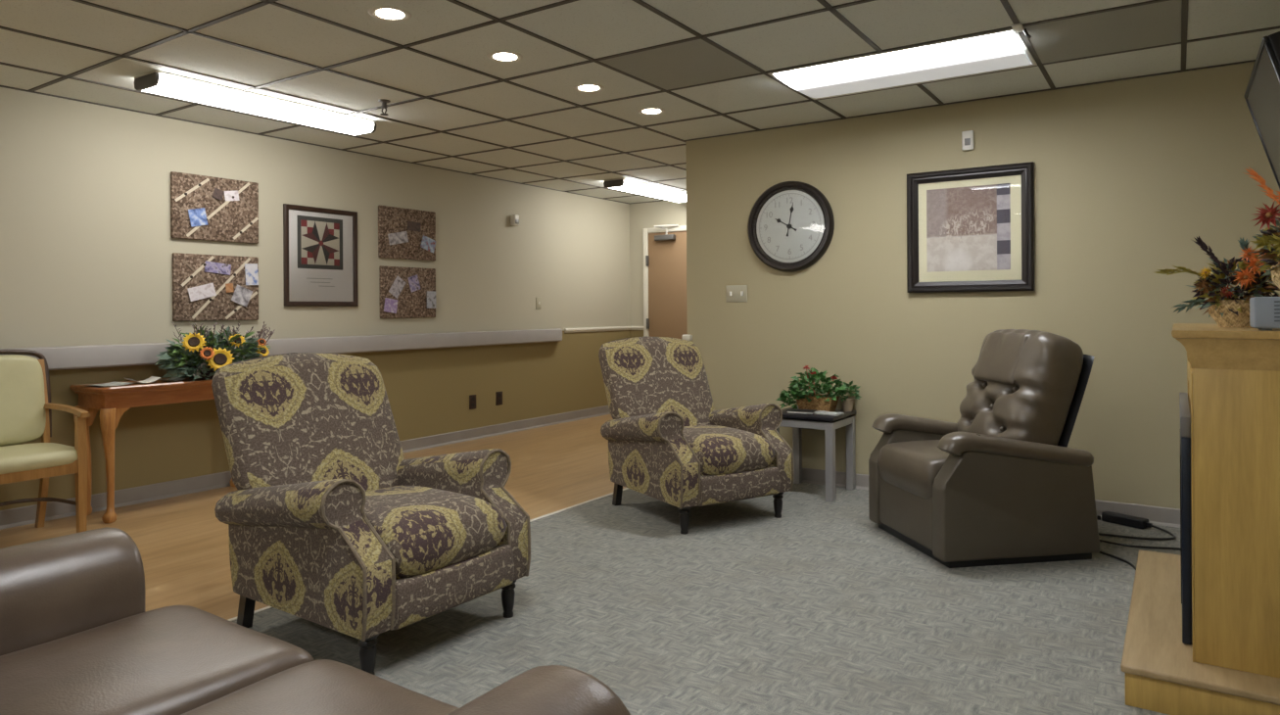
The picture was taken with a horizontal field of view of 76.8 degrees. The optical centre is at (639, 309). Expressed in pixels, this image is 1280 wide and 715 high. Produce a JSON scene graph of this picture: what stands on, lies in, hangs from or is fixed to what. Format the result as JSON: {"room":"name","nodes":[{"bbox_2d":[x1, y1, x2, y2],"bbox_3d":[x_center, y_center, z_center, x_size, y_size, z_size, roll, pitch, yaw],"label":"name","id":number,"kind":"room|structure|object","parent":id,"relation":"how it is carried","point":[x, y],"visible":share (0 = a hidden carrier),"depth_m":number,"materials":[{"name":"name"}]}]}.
{"room":"care facility","nodes":[
{"label":"care facility","id":0,"kind":"room"},
{"bbox_2d":[0,87,630,510],"bbox_3d":[-3.184,-0.017,5.061,0.120,2.440,10.900,0,0,34],"label":"wall","id":1,"kind":"structure","parent":0,"point":[87,247],"depth_m":5.74,"materials":[{"name":"beige paint"}]},
{"bbox_2d":[170,171,258,243],"bbox_3d":[-2.847,-0.676,5.430,0.040,0.429,0.589,0,0,34],"label":"memo board","id":2,"kind":"object","parent":1,"relation":"attached to","point":[237,221],"visible":1,"depth_m":5.40,"materials":[{"name":"fabric"}]},
{"bbox_2d":[188,207,207,226],"bbox_3d":[-2.906,-0.607,5.307,0.002,0.132,0.132,0,0,34],"label":"snapshot","id":3,"kind":"object","parent":2,"relation":"attached to","point":[198,216],"visible":1,"depth_m":5.31,"materials":[{"name":"blue paper"}]},
{"bbox_2d":[212,188,224,200],"bbox_3d":[-2.834,-0.775,5.421,0.002,0.085,0.082,0,0,34],"label":"snapshot","id":4,"kind":"object","parent":2,"relation":"attached to","point":[217,194],"visible":1,"depth_m":5.42,"materials":[{"name":"paper"}]},
{"bbox_2d":[224,190,239,200],"bbox_3d":[-2.783,-0.775,5.500,0.002,0.083,0.109,0,0,34],"label":"snapshot","id":5,"kind":"object","parent":2,"relation":"attached to","point":[228,195],"visible":1,"depth_m":5.50,"materials":[{"name":"white paper"}]},
{"bbox_2d":[172,252,258,321],"bbox_3d":[-2.842,-0.147,5.432,0.040,0.440,0.578,0,0,34],"label":"memo board","id":6,"kind":"object","parent":1,"relation":"attached to","point":[188,269],"visible":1,"depth_m":5.38,"materials":[{"name":"fabric"}]},
{"bbox_2d":[187,283,216,301],"bbox_3d":[-2.891,-0.116,5.326,0.002,0.128,0.190,0,0,34],"label":"snapshot","id":7,"kind":"object","parent":6,"relation":"attached to","point":[196,293],"visible":1,"depth_m":5.32,"materials":[{"name":"white paper"}]},
{"bbox_2d":[204,261,231,275],"bbox_3d":[-2.834,-0.279,5.419,0.002,0.087,0.180,0,0,34],"label":"snapshot","id":8,"kind":"object","parent":6,"relation":"attached to","point":[215,267],"visible":1,"depth_m":5.42,"materials":[{"name":"purple paper"}]},
{"bbox_2d":[225,283,234,292],"bbox_3d":[-2.787,-0.147,5.479,0.002,0.066,0.058,0,0,34],"label":"snapshot","id":9,"kind":"object","parent":6,"relation":"attached to","point":[229,286],"visible":1,"depth_m":5.48,"materials":[{"name":"orange paper"}]},
{"bbox_2d":[231,284,252,307],"bbox_3d":[-2.737,-0.095,5.550,0.002,0.157,0.158,0,0,34],"label":"snapshot","id":10,"kind":"object","parent":6,"relation":"attached to","point":[242,296],"visible":1,"depth_m":5.55,"materials":[{"name":"white paper"}]},
{"bbox_2d":[244,263,258,284],"bbox_3d":[-2.701,-0.244,5.615,0.002,0.154,0.100,0,0,34],"label":"snapshot","id":11,"kind":"object","parent":6,"relation":"attached to","point":[251,269],"visible":1,"depth_m":5.62,"materials":[{"name":"white paper"}]},
{"bbox_2d":[0,328,562,370],"bbox_3d":[-3.377,0.277,4.569,0.100,0.131,9.265,0,0,34],"label":"handrail","id":12,"kind":"object","parent":1,"relation":"attached to","point":[97,355],"visible":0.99,"depth_m":6.01,"materials":[{"name":"plastic"}]},
{"bbox_2d":[0,405,610,529],"bbox_3d":[-3.118,1.153,5.021,0.022,0.100,10.900,0,0,34],"label":"baseboard","id":13,"kind":"structure","parent":1,"relation":"attached to","point":[23,515],"depth_m":5.32,"materials":[{"name":"plastic"}]},
{"bbox_2d":[283,203,358,306],"bbox_3d":[-2.403,-0.396,6.104,0.027,0.742,0.623,0,0,34],"label":"print","id":14,"kind":"object","parent":1,"relation":"attached to","point":[320,244],"visible":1,"depth_m":6.08,"materials":[{"name":"white paper"}]},
{"bbox_2d":[378,205,435,260],"bbox_3d":[-1.951,-0.635,6.785,0.030,0.425,0.595,0,0,34],"label":"memo board","id":15,"kind":"object","parent":1,"relation":"attached to","point":[391,219],"visible":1,"depth_m":6.74,"materials":[{"name":"fabric"}]},
{"bbox_2d":[387,231,408,244],"bbox_3d":[-1.999,-0.592,6.674,0.002,0.131,0.211,0,0,34],"label":"snapshot","id":16,"kind":"object","parent":15,"relation":"attached to","point":[398,237],"visible":1,"depth_m":6.67,"materials":[{"name":"white paper"}]},
{"bbox_2d":[407,220,421,232],"bbox_3d":[-1.909,-0.703,6.814,0.002,0.084,0.146,0,0,34],"label":"snapshot","id":17,"kind":"object","parent":15,"relation":"attached to","point":[411,225],"visible":1,"depth_m":6.81,"materials":[{"name":"brown paper"}]},
{"bbox_2d":[420,235,436,252],"bbox_3d":[-1.819,-0.563,6.941,0.002,0.151,0.180,0,0,34],"label":"snapshot","id":18,"kind":"object","parent":15,"relation":"attached to","point":[427,243],"visible":1,"depth_m":6.94,"materials":[{"name":"white paper"}]},
{"bbox_2d":[379,265,435,318],"bbox_3d":[-1.945,-0.144,6.788,0.030,0.427,0.582,0,0,34],"label":"memo board","id":19,"kind":"object","parent":1,"relation":"attached to","point":[410,305],"visible":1,"depth_m":6.76,"materials":[{"name":"fabric"}]},
{"bbox_2d":[383,297,397,313],"bbox_3d":[-2.039,-0.032,6.606,0.002,0.129,0.143,0,0,34],"label":"snapshot","id":20,"kind":"object","parent":19,"relation":"attached to","point":[391,306],"visible":1,"depth_m":6.61,"materials":[{"name":"purple paper"}]},
{"bbox_2d":[388,276,405,298],"bbox_3d":[-2.004,-0.186,6.666,0.002,0.193,0.178,0,0,34],"label":"snapshot","id":21,"kind":"object","parent":19,"relation":"attached to","point":[399,283],"visible":1,"depth_m":6.66,"materials":[{"name":"white paper"}]},
{"bbox_2d":[407,274,420,291],"bbox_3d":[-1.906,-0.221,6.811,0.002,0.153,0.138,0,0,34],"label":"snapshot","id":22,"kind":"object","parent":19,"relation":"attached to","point":[413,281],"visible":1,"depth_m":6.81,"materials":[{"name":"purple paper"}]},
{"bbox_2d":[426,290,436,308],"bbox_3d":[-1.799,-0.085,6.964,0.002,0.145,0.105,0,0,34],"label":"snapshot","id":23,"kind":"object","parent":19,"relation":"attached to","point":[431,296],"visible":1,"depth_m":6.96,"materials":[{"name":"paper"}]},
{"bbox_2d":[469,394,475,409],"bbox_3d":[-1.535,0.848,7.414,0.010,0.128,0.086,0,0,34],"label":"wall outlet","id":24,"kind":"object","parent":1,"relation":"attached to","point":[472,399],"visible":1,"depth_m":7.41,"materials":[{"name":"black plastic"}]},
{"bbox_2d":[495,390,502,405],"bbox_3d":[-1.343,0.847,7.704,0.010,0.128,0.086,0,0,34],"label":"wall outlet","id":25,"kind":"object","parent":1,"relation":"attached to","point":[498,395],"visible":1,"depth_m":7.69,"materials":[{"name":"black plastic"}]},
{"bbox_2d":[510,214,519,226],"bbox_3d":[-1.219,-0.871,7.857,0.064,0.105,0.070,0,0,34],"label":"detector","id":26,"kind":"object","parent":1,"relation":"attached to","point":[514,218],"visible":1,"depth_m":7.83,"materials":[{"name":"white plastic"}]},
{"bbox_2d":[535,297,541,309],"bbox_3d":[-1.024,-0.065,8.185,0.016,0.120,0.080,0,0,34],"label":"light switch","id":27,"kind":"object","parent":1,"relation":"attached to","point":[538,300],"visible":1,"depth_m":8.18,"materials":[{"name":"beige plastic"}]},
{"bbox_2d":[564,326,643,332],"bbox_3d":[-0.368,0.219,8.989,0.215,0.045,1.240,0,0,34],"label":"trim","id":28,"kind":"structure","parent":1,"relation":"attached to","point":[587,329],"depth_m":9.07,"materials":[{"name":"beige paint"}]},
{"bbox_2d":[0,414,1180,714],"bbox_3d":[-0.650,1.236,3.380,6.150,0.104,11.100,0,0,34],"label":"floor","id":29,"kind":"structure","parent":0,"point":[817,608],"depth_m":3.18,"materials":[{"name":"grey carpet"}]},
{"bbox_2d":[0,349,90,532],"bbox_3d":[-3.247,0.707,4.133,0.554,0.994,0.572,0,0,34],"label":"wooden armchair","id":30,"kind":"object","parent":29,"relation":"on","point":[25,405],"visible":1,"depth_m":4.27,"materials":[{"name":"brown wood"}]},
{"bbox_2d":[69,377,235,522],"bbox_3d":[-2.875,0.819,5.021,0.404,0.765,1.030,0,0,34],"label":"console table","id":31,"kind":"object","parent":29,"relation":"on","point":[112,402],"visible":0.43,"depth_m":4.66,"materials":[{"name":"brown wood"}]},
{"bbox_2d":[79,381,131,385],"bbox_3d":[-3.079,0.431,4.656,0.200,0.010,0.190,0,0,28],"label":"paper sheet","id":32,"kind":"object","parent":31,"relation":"on","point":[110,383],"visible":1,"depth_m":4.69,"materials":[{"name":"white paper"}]},
{"bbox_2d":[125,376,160,382],"bbox_3d":[-2.959,0.418,4.799,0.160,0.028,0.151,0,0,42],"label":"paper sheet","id":33,"kind":"object","parent":31,"relation":"on","point":[152,378],"visible":1,"depth_m":4.82,"materials":[{"name":"white paper"}]},
{"bbox_2d":[157,378,185,379],"bbox_3d":[-2.854,0.424,4.903,0.120,0.010,0.111,0,0,22],"label":"leaflet","id":34,"kind":"object","parent":31,"relation":"on","point":[168,378],"visible":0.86,"depth_m":4.92,"materials":[{"name":"grey paper"}]},
{"bbox_2d":[154,321,275,380],"bbox_3d":[-2.705,0.284,5.157,0.422,0.420,0.754,0,0,34],"label":"sunflower arrangement","id":35,"kind":"object","parent":31,"relation":"on","point":[215,352],"visible":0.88,"depth_m":5.01,"materials":[{"name":"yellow plant"}]},
{"bbox_2d":[0,526,630,714],"bbox_3d":[-0.946,0.767,1.250,1.706,0.838,1.122,0,0,34],"label":"loveseat","id":36,"kind":"object","parent":29,"relation":"on","point":[77,637],"visible":1,"depth_m":1.62,"materials":[{"name":"leather"}]},
{"bbox_2d":[0,605,313,714],"bbox_3d":[-1.147,0.821,1.529,0.565,0.236,0.880,0,0,34],"label":"seat cushion","id":37,"kind":"object","parent":36,"relation":"on","point":[104,659],"depth_m":1.64,"materials":[{"name":"leather"}]},
{"bbox_2d":[180,659,458,714],"bbox_3d":[-0.644,0.818,1.194,0.645,0.236,0.880,0,0,34],"label":"seat cushion","id":38,"kind":"object","parent":36,"relation":"on","point":[322,687],"depth_m":1.48,"materials":[{"name":"leather"}]},
{"bbox_2d":[211,352,530,674],"bbox_3d":[-1.045,0.683,3.102,1.037,1.007,0.853,0,0,35],"label":"armchair","id":39,"kind":"object","parent":29,"relation":"on","point":[330,524],"visible":0.98,"depth_m":2.93,"materials":[{"name":"fabric"}]},
{"bbox_2d":[364,485,507,577],"bbox_3d":[-0.876,0.805,2.984,0.625,0.241,0.530,0,0,35],"label":"seat cushion","id":40,"kind":"object","parent":39,"relation":"on","point":[420,531],"depth_m":2.82,"materials":[{"name":"fabric"}]},
{"bbox_2d":[228,487,628,620],"bbox_3d":[-1.901,1.192,2.584,0.023,0.008,8.189,0,0,34],"label":"trim","id":41,"kind":"structure","parent":29,"relation":"on","point":[266,607],"depth_m":4.69,"materials":[{"name":"beige paint"}]},
{"bbox_2d":[598,335,793,534],"bbox_3d":[0.289,0.675,4.780,0.853,1.007,1.037,0,0,-30],"label":"armchair","id":42,"kind":"object","parent":29,"relation":"on","point":[668,442],"visible":1,"depth_m":4.58,"materials":[{"name":"fabric"}]},
{"bbox_2d":[682,425,775,474],"bbox_3d":[0.394,0.798,4.602,0.530,0.241,0.625,0,0,-30],"label":"seat cushion","id":43,"kind":"object","parent":42,"relation":"on","point":[714,450],"depth_m":4.37,"materials":[{"name":"fabric"}]},
{"bbox_2d":[776,406,855,501],"bbox_3d":[1.116,0.915,5.206,0.430,0.516,0.430,0,0,34],"label":"side table","id":44,"kind":"object","parent":29,"relation":"on","point":[829,423],"visible":0.56,"depth_m":5.08,"materials":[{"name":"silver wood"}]},
{"bbox_2d":[786,408,816,415],"bbox_3d":[1.026,0.648,5.121,0.173,0.020,0.110,0,0,27],"label":"closed notebook","id":45,"kind":"object","parent":44,"relation":"on","point":[791,410],"visible":0.95,"depth_m":5.08,"materials":[{"name":"white paper"}]},
{"bbox_2d":[775,365,849,411],"bbox_3d":[1.125,0.522,5.238,0.469,0.329,0.311,0,0,34],"label":"ivy","id":46,"kind":"object","parent":44,"relation":"on","point":[805,400],"visible":1,"depth_m":5.20,"materials":[{"name":"green plant"}]},
{"bbox_2d":[796,394,839,411],"bbox_3d":[1.149,0.607,5.231,0.250,0.100,0.140,0,0,34],"label":"basket","id":47,"kind":"object","parent":44,"relation":"on","point":[827,402],"depth_m":5.18,"materials":[{"name":"brown wicker"}]},
{"bbox_2d":[813,410,844,416],"bbox_3d":[1.179,0.651,5.068,0.170,0.012,0.110,0,0,39],"label":"magazine","id":48,"kind":"object","parent":44,"relation":"on","point":[822,412],"visible":1,"depth_m":5.04,"materials":[{"name":"grey paper"}]},
{"bbox_2d":[833,380,861,411],"bbox_3d":[1.345,0.557,5.233,0.175,0.198,0.184,0,0,-9],"label":"potted plant","id":49,"kind":"object","parent":44,"relation":"on","point":[847,402],"visible":0.72,"depth_m":5.20,"materials":[{"name":"green plant"}]},
{"bbox_2d":[868,329,1100,568],"bbox_3d":[1.712,0.635,4.060,0.869,1.070,0.800,0,0,-10],"label":"recliner","id":50,"kind":"object","parent":29,"relation":"on","point":[1002,484],"visible":1,"depth_m":3.76,"materials":[{"name":"brown leather"}]},
{"bbox_2d":[877,439,949,499],"bbox_3d":[1.591,0.796,4.039,0.620,0.222,0.545,0,0,-10],"label":"seat cushion","id":51,"kind":"object","parent":50,"relation":"on","point":[909,469],"depth_m":3.96,"materials":[{"name":"leather"}]},
{"bbox_2d":[1099,550,1136,569],"bbox_3d":[2.179,1.160,3.849,0.072,0.012,0.509,0,0,-15],"label":"cable","id":52,"kind":"object","parent":29,"relation":"on","point":[1101,551],"visible":0.5,"depth_m":3.75,"materials":[{"name":"black plastic"}]},
{"bbox_2d":[1098,511,1176,540],"bbox_3d":[2.450,1.140,4.179,0.574,0.050,0.443,0,0,-32],"label":"power adapter","id":53,"kind":"object","parent":29,"relation":"on","point":[1108,516],"visible":0.72,"depth_m":4.30,"materials":[{"name":"black plastic"}]},
{"bbox_2d":[1099,539,1180,549],"bbox_3d":[2.569,1.157,3.897,1.107,0.010,0.072,0,0,30],"label":"extension cord","id":54,"kind":"object","parent":29,"relation":"on","point":[1108,542],"visible":0.39,"depth_m":3.94,"materials":[{"name":"black plastic"}]},
{"bbox_2d":[1120,323,1279,714],"bbox_3d":[2.087,0.613,2.765,0.695,1.108,1.368,0,0,34],"label":"fireplace","id":55,"kind":"object","parent":29,"relation":"on","point":[1203,634],"visible":1,"depth_m":2.36,"materials":[{"name":"brown wood"}]},
{"bbox_2d":[1179,392,1190,437],"bbox_3d":[1.939,0.366,2.874,0.028,0.065,0.848,0,0,34],"label":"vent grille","id":56,"kind":"object","parent":55,"relation":"attached to","point":[1184,402],"depth_m":2.57,"materials":[{"name":"grey metal"}]},
{"bbox_2d":[1154,236,1279,327],"bbox_3d":[2.012,-0.100,2.789,0.256,0.319,0.347,0,0,-37],"label":"flower basket","id":57,"kind":"object","parent":55,"relation":"on","point":[1225,308],"visible":0.89,"depth_m":2.73,"materials":[{"name":"wicker"}]},
{"bbox_2d":[1207,299,1250,327],"bbox_3d":[2.042,0.013,2.761,0.164,0.092,0.163,0,0,34],"label":"basket","id":58,"kind":"object","parent":57,"relation":"on","point":[1225,312],"depth_m":2.72,"materials":[{"name":"wicker"}]},
{"bbox_2d":[1171,323,1279,338],"bbox_3d":[2.144,0.070,2.737,0.565,0.023,1.150,0,0,34],"label":"mantel shelf","id":59,"kind":"object","parent":55,"relation":"attached to","point":[1179,330],"depth_m":2.38,"materials":[{"name":"brown wood"}]},
{"bbox_2d":[1249,296,1279,330],"bbox_3d":[1.953,0.011,2.359,0.260,0.098,0.188,0,0,34],"label":"radio","id":60,"kind":"object","parent":55,"relation":"on","point":[1264,311],"visible":0.97,"depth_m":2.34,"materials":[{"name":"grey plastic"}]},
{"bbox_2d":[1241,167,1279,288],"bbox_3d":[1.950,-0.238,2.361,0.300,0.398,0.258,0,0,34],"label":"flower basket","id":61,"kind":"object","parent":60,"relation":"on","point":[1271,236],"visible":1,"depth_m":2.38,"materials":[{"name":"wicker"}]},
{"bbox_2d":[1270,260,1279,288],"bbox_3d":[1.955,-0.091,2.360,0.176,0.105,0.175,0,0,34],"label":"basket","id":62,"kind":"object","parent":61,"relation":"on","point":[1274,264],"depth_m":2.38,"materials":[{"name":"wicker"}]},
{"bbox_2d":[1274,300,1279,321],"bbox_3d":[1.905,0.004,2.283,0.175,0.060,0.005,0,0,34],"label":"grille","id":63,"kind":"object","parent":60,"relation":"attached to","point":[1276,303],"depth_m":2.33,"materials":[{"name":"grey plastic"}]},
{"bbox_2d":[0,0,1279,203],"bbox_3d":[-0.665,-1.302,3.380,6.190,0.100,11.140,0,0,34],"label":"ceiling","id":64,"kind":"structure","parent":0,"point":[592,28],"depth_m":4.04,"materials":[{"name":"tile"}]},
{"bbox_2d":[133,69,376,136],"bbox_3d":[-2.218,-1.205,4.809,0.237,0.076,1.380,0,0,34],"label":"fluorescent light","id":65,"kind":"object","parent":64,"relation":"attached to","point":[156,81],"visible":1,"depth_m":4.63,"materials":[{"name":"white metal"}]},
{"bbox_2d":[378,98,390,115],"bbox_3d":[-1.527,-1.204,4.818,0.072,0.085,0.072,0,0,34],"label":"sprinkler head","id":66,"kind":"object","parent":64,"relation":"attached to","point":[384,102],"visible":1,"depth_m":4.81},
{"bbox_2d":[368,5,411,21],"bbox_3d":[-1.057,-1.246,3.410,0.176,0.007,0.176,0,0,34],"label":"recessed light","id":67,"kind":"object","parent":64,"relation":"in","point":[383,13],"visible":1,"depth_m":3.40,"materials":[{"name":"white metal"}]},
{"bbox_2d":[486,50,522,62],"bbox_3d":[-0.668,-1.248,3.994,0.176,0.007,0.176,0,0,34],"label":"recessed light","id":68,"kind":"object","parent":64,"relation":"in","point":[497,56],"visible":1,"depth_m":3.98,"materials":[{"name":"white metal"}]},
{"bbox_2d":[572,83,604,92],"bbox_3d":[-0.289,-1.251,4.564,0.176,0.007,0.176,0,0,34],"label":"recessed light","id":69,"kind":"object","parent":64,"relation":"in","point":[585,87],"visible":1,"depth_m":4.55,"materials":[{"name":"white metal"}]},
{"bbox_2d":[0,0,1279,203],"bbox_3d":[-0.665,-1.250,3.380,5.950,0.007,10.900,0,0,34],"label":"ceiling grid","id":70,"kind":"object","parent":64,"relation":"attached to","point":[828,7],"depth_m":4.22,"materials":[{"name":"grey metal"}]},
{"bbox_2d":[603,178,686,202],"bbox_3d":[0.125,-1.219,8.331,0.237,0.076,1.380,0,0,34],"label":"fluorescent light","id":71,"kind":"object","parent":64,"relation":"attached to","point":[622,184],"visible":0.81,"depth_m":8.10,"materials":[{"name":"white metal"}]},
{"bbox_2d":[637,107,665,114],"bbox_3d":[0.074,-1.253,5.109,0.176,0.007,0.176,0,0,34],"label":"recessed light","id":72,"kind":"object","parent":64,"relation":"in","point":[646,111],"visible":1,"depth_m":5.09,"materials":[{"name":"white metal"}]},
{"bbox_2d":[598,39,759,90],"bbox_3d":[0.216,-1.256,4.169,0.594,0.005,0.660,0,0,34],"label":"ceiling panel","id":73,"kind":"object","parent":64,"relation":"attached to","point":[693,62],"visible":1,"depth_m":4.14,"materials":[{"name":"tile"}]},
{"bbox_2d":[768,29,1037,99],"bbox_3d":[1.365,-1.253,4.226,1.210,0.024,0.660,0,0,34],"label":"recessed light","id":74,"kind":"object","parent":64,"relation":"in","point":[998,51],"visible":0.96,"depth_m":4.14,"materials":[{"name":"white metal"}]},
{"bbox_2d":[1011,22,1031,38],"bbox_3d":[1.703,-1.242,3.601,0.062,0.037,0.131,0,0,34],"label":"sprinkler head","id":75,"kind":"object","parent":64,"relation":"attached to","point":[1018,27],"visible":1,"depth_m":3.60,"materials":[{"name":"white metal"}]},
{"bbox_2d":[1023,0,1182,63],"bbox_3d":[2.134,-1.268,3.713,0.594,0.005,0.660,0,0,34],"label":"ceiling panel","id":76,"kind":"object","parent":64,"relation":"attached to","point":[1155,23],"visible":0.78,"depth_m":3.68,"materials":[{"name":"tile"}]},
{"bbox_2d":[629,200,686,337],"bbox_3d":[0.975,-0.042,8.911,2.781,2.440,0.120,0,0,34],"label":"wall","id":77,"kind":"structure","parent":0,"point":[642,215],"depth_m":9.48,"materials":[{"name":"beige paint"}]},
{"bbox_2d":[643,224,687,338],"bbox_3d":[0.459,0.108,9.105,1.035,2.147,0.131,0,0,34],"label":"door","id":78,"kind":"structure","parent":77,"relation":"in","point":[665,308],"depth_m":9.26,"materials":[{"name":"beige paint"}]},
{"bbox_2d":[685,61,1279,509],"bbox_3d":[1.927,-0.048,5.025,3.709,2.440,0.120,0,0,34],"label":"wall","id":79,"kind":"structure","parent":0,"point":[1127,173],"depth_m":4.76,"materials":[{"name":"beige paint"}]},
{"bbox_2d":[725,284,747,302],"bbox_3d":[0.688,-0.113,5.766,0.166,0.120,0.018,0,0,34],"label":"double light switch","id":80,"kind":"object","parent":79,"relation":"attached to","point":[734,293],"visible":1,"depth_m":5.77,"materials":[{"name":"beige plastic"}]},
{"bbox_2d":[747,181,834,272],"bbox_3d":[1.021,-0.570,5.523,0.622,0.622,0.050,0,0,34],"label":"wall clock","id":81,"kind":"object","parent":79,"relation":"attached to","point":[790,227],"visible":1,"depth_m":5.51,"materials":[{"name":"brown metal"}]},
{"bbox_2d":[961,130,973,150],"bbox_3d":[1.988,-1.025,4.894,0.064,0.116,0.022,0,0,34],"label":"wall sensor","id":82,"kind":"object","parent":79,"relation":"attached to","point":[967,136],"visible":1,"depth_m":4.89,"materials":[{"name":"white plastic"}]},
{"bbox_2d":[964,138,970,145],"bbox_3d":[1.983,-1.016,4.886,0.032,0.042,0.003,0,0,34],"label":"grille","id":83,"kind":"object","parent":82,"relation":"attached to","point":[967,140],"depth_m":4.89,"materials":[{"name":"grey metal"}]},
{"bbox_2d":[906,161,1034,292],"bbox_3d":[1.987,-0.481,4.886,0.722,0.748,0.039,0,0,34],"label":"framed print","id":84,"kind":"object","parent":79,"relation":"attached to","point":[971,229],"visible":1,"depth_m":4.88,"materials":[{"name":"brown paper"}]},
{"bbox_2d":[802,467,1180,527],"bbox_3d":[1.845,1.123,4.999,3.589,0.100,0.022,0,0,34],"label":"baseboard","id":85,"kind":"structure","parent":79,"relation":"attached to","point":[1157,515],"depth_m":4.47,"materials":[{"name":"plastic"}]},
{"bbox_3d":[1.183,-0.043,7.146,0.120,2.440,2.589,0,0,34],"label":"wall","id":86,"kind":"structure","parent":0,"visible":0},
{"bbox_2d":[682,334,692,340],"bbox_3d":[1.100,0.205,7.114,0.075,0.045,2.737,0,0,34],"label":"trim","id":87,"kind":"structure","parent":86,"relation":"attached to","point":[685,337],"depth_m":5.97,"materials":[{"name":"beige paint"}]},
{"bbox_3d":[1.119,-0.043,0.571,0.120,2.440,8.191,0,0,34],"label":"wall","id":88,"kind":"structure","parent":0,"visible":0},
{"bbox_2d":[1243,31,1279,189],"bbox_3d":[2.579,-0.700,3.154,0.295,0.550,0.953,0,0,34],"label":"television","id":89,"kind":"object","parent":88,"relation":"attached to","point":[1261,96],"visible":1,"depth_m":3.20,"materials":[{"name":"black plastic"}]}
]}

